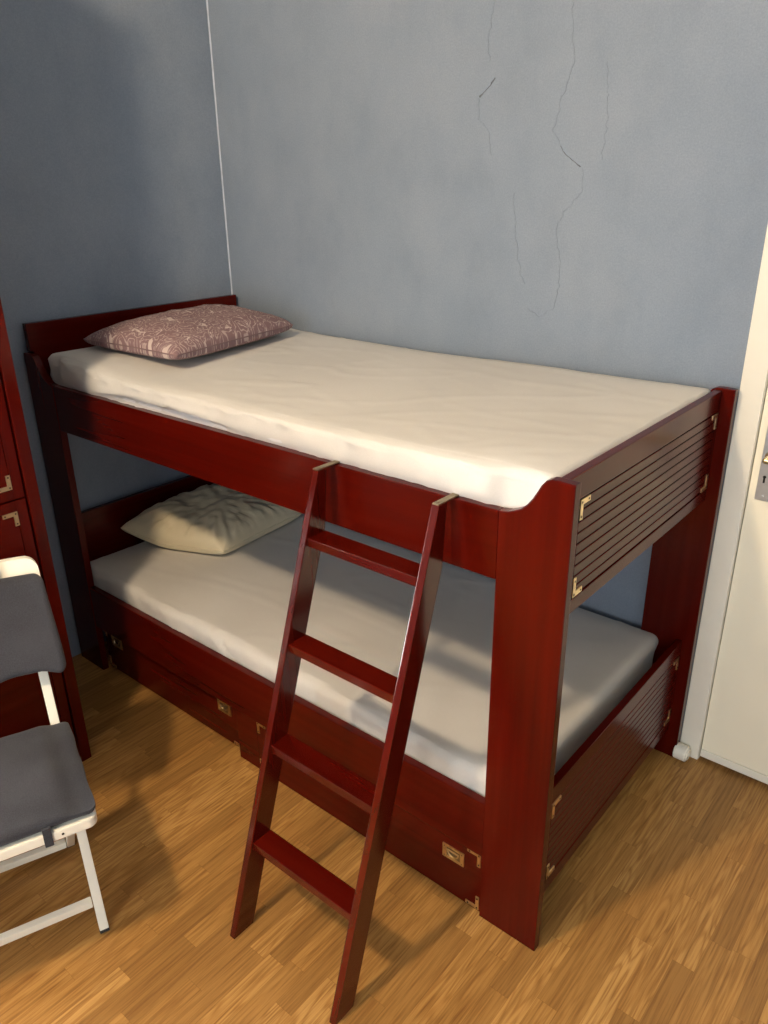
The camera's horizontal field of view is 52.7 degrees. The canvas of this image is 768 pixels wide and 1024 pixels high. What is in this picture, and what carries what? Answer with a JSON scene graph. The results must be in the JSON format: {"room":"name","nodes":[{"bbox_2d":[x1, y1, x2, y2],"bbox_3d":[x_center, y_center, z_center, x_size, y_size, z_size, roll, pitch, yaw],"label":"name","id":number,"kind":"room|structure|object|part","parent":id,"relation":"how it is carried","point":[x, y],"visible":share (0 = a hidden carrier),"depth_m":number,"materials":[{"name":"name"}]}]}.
{"room":"bedroom","nodes":[
{"label":"bedroom","id":0,"kind":"room"},
{"bbox_2d":[0,0,230,656],"bbox_3d":[-2.059,-0.480,1.714,0.100,3.060,4.493,17,29,36],"label":"wall","id":1,"kind":"structure","parent":0,"point":[111,193],"depth_m":2.74,"materials":[{"name":"blue paint"}]},
{"bbox_2d":[0,641,767,1023],"bbox_3d":[-0.653,1.378,1.277,3.670,0.060,4.543,17,29,36],"label":"floor","id":2,"kind":"structure","parent":0,"point":[659,915],"depth_m":1.99,"materials":[{"name":"brown wood"}]},
{"bbox_2d":[0,299,91,761],"bbox_3d":[-1.410,-0.322,2.012,0.578,2.519,0.649,17,29,36],"label":"wardrobe","id":3,"kind":"object","parent":2,"relation":"on","point":[23,532],"visible":0.59,"depth_m":2.21,"materials":[{"name":"brown wood"}]},
{"bbox_3d":[-1.112,-0.716,1.774,0.014,1.485,0.220,17,29,36],"label":"door panel","id":4,"kind":"part","parent":3,"relation":"part of","materials":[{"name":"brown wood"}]},
{"bbox_3d":[-1.113,-0.716,1.775,0.020,1.548,0.282,17,29,36],"label":"door","id":5,"kind":"part","parent":3,"relation":"part of","materials":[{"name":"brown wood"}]},
{"bbox_3d":[-1.097,0.402,2.245,0.014,0.805,0.220,17,29,36],"label":"door panel","id":6,"kind":"part","parent":3,"relation":"part of","materials":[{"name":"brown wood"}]},
{"bbox_3d":[-1.098,0.402,2.246,0.020,0.868,0.282,17,29,36],"label":"door","id":7,"kind":"part","parent":3,"relation":"part of","materials":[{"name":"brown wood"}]},
{"bbox_2d":[0,556,109,945],"bbox_3d":[-0.983,0.635,1.856,0.512,0.880,0.598,-13,26,-27],"label":"folding chair","id":8,"kind":"object","parent":2,"relation":"on","point":[46,796],"visible":1,"depth_m":1.90,"materials":[{"name":"grey fabric"}]},
{"bbox_3d":[-1.101,0.249,1.906,0.492,0.163,0.123,-13,26,-27],"label":"backrest","id":9,"kind":"part","parent":8,"relation":"part of","materials":[{"name":"white metal"}]},
{"bbox_2d":[0,573,65,682],"bbox_3d":[-1.064,0.338,1.876,0.512,0.246,0.180,-13,26,-27],"label":"cushion","id":10,"kind":"object","parent":8,"relation":"on","point":[30,642],"depth_m":1.94,"materials":[{"name":"grey fabric"}]},
{"bbox_2d":[0,722,95,846],"bbox_3d":[-0.925,0.643,1.750,0.464,0.047,0.353,-13,26,-27],"label":"seat cushion","id":11,"kind":"object","parent":8,"relation":"on","point":[46,795],"depth_m":1.75,"materials":[{"name":"grey fabric"}]},
{"bbox_3d":[-0.919,0.679,1.754,0.460,0.024,0.335,-13,26,-27],"label":"seat","id":12,"kind":"part","parent":8,"relation":"part of","materials":[{"name":"white metal"}]},
{"bbox_3d":[-0.806,0.820,1.988,0.020,0.418,0.388,-13,26,-27],"label":"leg","id":13,"kind":"part","parent":8,"relation":"part of","materials":[{"name":"white metal"}]},
{"bbox_3d":[-0.830,0.595,1.986,0.022,0.837,0.487,-13,26,-27],"label":"leg","id":14,"kind":"part","parent":8,"relation":"part of","materials":[{"name":"white metal"}]},
{"bbox_2d":[230,460,458,1023],"bbox_3d":[-0.109,0.510,1.784,0.374,1.131,0.471,17,29,36],"label":"ladder","id":15,"kind":"object","parent":2,"relation":"on","point":[356,905],"visible":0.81,"depth_m":1.75,"materials":[{"name":"brown wood"}]},
{"bbox_2d":[22,294,738,950],"bbox_3d":[-0.134,0.080,2.572,2.065,1.314,0.926,17,29,36],"label":"bunk bed","id":16,"kind":"object","parent":2,"relation":"on","point":[498,852],"visible":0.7,"depth_m":2.01,"materials":[{"name":"brown wood"}]},
{"bbox_3d":[-1.154,0.033,2.839,0.160,1.218,0.024,17,29,36],"label":"post","id":17,"kind":"part","parent":16,"relation":"part of","materials":[{"name":"brown wood"}]},
{"bbox_3d":[-1.012,0.494,2.932,0.066,0.043,0.006,17,29,36],"label":"handle","id":18,"kind":"part","parent":16,"relation":"part of","materials":[{"name":"gold metal"}]},
{"bbox_3d":[-0.918,-0.607,2.996,0.024,0.359,0.912,17,29,36],"label":"headboard","id":19,"kind":"part","parent":16,"relation":"part of","materials":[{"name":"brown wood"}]},
{"bbox_3d":[-0.914,0.073,3.276,0.024,0.398,0.872,17,29,36],"label":"headboard","id":20,"kind":"part","parent":16,"relation":"part of","materials":[{"name":"brown wood"}]},
{"bbox_3d":[-0.570,0.514,2.982,0.788,0.182,0.620,17,29,36],"label":"drawer","id":21,"kind":"part","parent":16,"relation":"part of","materials":[{"name":"brown wood"}]},
{"bbox_3d":[-0.528,0.646,2.557,0.066,0.043,0.006,17,29,36],"label":"handle","id":22,"kind":"part","parent":16,"relation":"part of","materials":[{"name":"gold metal"}]},
{"bbox_3d":[-0.430,-0.143,2.104,1.738,0.156,0.023,17,29,36],"label":"rail","id":23,"kind":"part","parent":16,"relation":"part of","materials":[{"name":"brown wood"}]},
{"bbox_3d":[-0.419,0.563,2.403,1.738,0.166,0.023,17,29,36],"label":"rail","id":24,"kind":"part","parent":16,"relation":"part of","materials":[{"name":"brown wood"}]},
{"bbox_3d":[0.122,0.744,2.424,0.838,0.196,0.620,17,29,36],"label":"drawer","id":25,"kind":"part","parent":16,"relation":"part of","materials":[{"name":"brown wood"}]},
{"bbox_2d":[90,514,657,796],"bbox_3d":[-0.141,0.360,2.707,1.896,0.169,0.898,17,29,36],"label":"mattress","id":26,"kind":"object","parent":16,"relation":"on","point":[235,603],"visible":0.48,"depth_m":2.46,"materials":[{"name":"beige fabric"}]},
{"bbox_2d":[121,484,301,554],"bbox_3d":[-0.679,0.016,3.134,0.420,0.162,0.626,17,29,36],"label":"pillow","id":27,"kind":"object","parent":26,"relation":"on","point":[217,519],"visible":0.89,"depth_m":3.03,"materials":[{"name":"beige fabric"}]},
{"bbox_2d":[48,329,709,507],"bbox_3d":[-0.132,-0.337,2.376,1.917,0.215,0.910,17,29,36],"label":"mattress","id":28,"kind":"object","parent":16,"relation":"on","point":[488,431],"visible":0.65,"depth_m":2.04,"materials":[{"name":"beige fabric"}]},
{"bbox_2d":[84,304,292,359],"bbox_3d":[-0.661,-0.656,2.745,0.564,0.110,0.639,17,29,36],"label":"pillow","id":29,"kind":"object","parent":28,"relation":"on","point":[175,334],"visible":1,"depth_m":2.58,"materials":[{"name":"fabric"}]},
{"bbox_3d":[0.177,0.880,1.989,0.066,0.043,0.006,17,29,36],"label":"handle","id":30,"kind":"part","parent":16,"relation":"part of","materials":[{"name":"gold metal"}]},
{"bbox_3d":[0.305,0.489,1.710,0.160,1.218,0.024,17,29,36],"label":"post","id":31,"kind":"part","parent":16,"relation":"part of","materials":[{"name":"brown wood"}]},
{"bbox_3d":[0.646,0.674,2.156,0.019,0.243,0.804,17,29,36],"label":"slatted panel","id":32,"kind":"part","parent":16,"relation":"part of","materials":[{"name":"brown wood"}]},
{"bbox_3d":[0.629,0.678,2.134,0.020,0.333,0.872,17,29,36],"label":"footboard","id":33,"kind":"part","parent":16,"relation":"part of","materials":[{"name":"brown wood"}]},
{"bbox_3d":[0.619,-0.049,1.828,0.020,0.316,0.872,17,29,36],"label":"footboard","id":34,"kind":"part","parent":16,"relation":"part of","materials":[{"name":"brown wood"}]},
{"bbox_3d":[0.636,-0.047,1.852,0.019,0.223,0.804,17,29,36],"label":"slatted panel","id":35,"kind":"part","parent":16,"relation":"part of","materials":[{"name":"brown wood"}]},
{"bbox_3d":[0.882,0.215,2.341,0.165,1.218,0.024,17,29,36],"label":"post","id":36,"kind":"part","parent":16,"relation":"part of","materials":[{"name":"brown wood"}]},
{"bbox_2d":[672,742,690,761],"bbox_3d":[0.965,0.777,2.507,0.045,0.052,0.052,17,29,36],"label":"door stop","id":37,"kind":"object","parent":2,"relation":"on","point":[681,751],"visible":1,"depth_m":2.49,"materials":[{"name":"white paint"}]},
{"bbox_2d":[208,0,767,741],"bbox_3d":[0.718,-0.723,2.200,3.670,3.060,0.101,17,29,36],"label":"wall","id":38,"kind":"structure","parent":0,"point":[577,185],"depth_m":2.34,"materials":[{"name":"blue paint"}]},
{"bbox_2d":[206,0,232,293],"bbox_3d":[-0.645,-1.123,3.192,0.005,3.060,0.005,17,29,36],"label":"trim","id":39,"kind":"structure","parent":38,"relation":"attached to","point":[206,0],"depth_m":3.05,"materials":[{"name":"white paper"}]},
{"bbox_2d":[680,225,767,758],"bbox_3d":[1.355,-0.090,1.889,0.954,2.120,0.109,17,29,36],"label":"trim","id":40,"kind":"structure","parent":38,"relation":"attached to","point":[754,381],"depth_m":2.19,"materials":[{"name":"white paint"}]},
{"bbox_2d":[700,388,767,783],"bbox_3d":[1.322,-0.052,1.862,0.823,2.042,0.096,17,29,36],"label":"door","id":41,"kind":"structure","parent":38,"relation":"in","point":[735,738],"depth_m":2.31,"materials":[{"name":"beige paint"}]},
{"bbox_3d":[1.041,-0.133,2.090,0.044,0.220,0.004,17,29,36],"label":"lock plate","id":42,"kind":"part","parent":41,"relation":"part of","materials":[{"name":"metal"}]},
{"bbox_3d":[1.061,-0.129,2.034,0.127,0.028,0.053,17,29,36],"label":"lever","id":43,"kind":"part","parent":41,"relation":"part of","materials":[{"name":"gold metal"}]}
]}

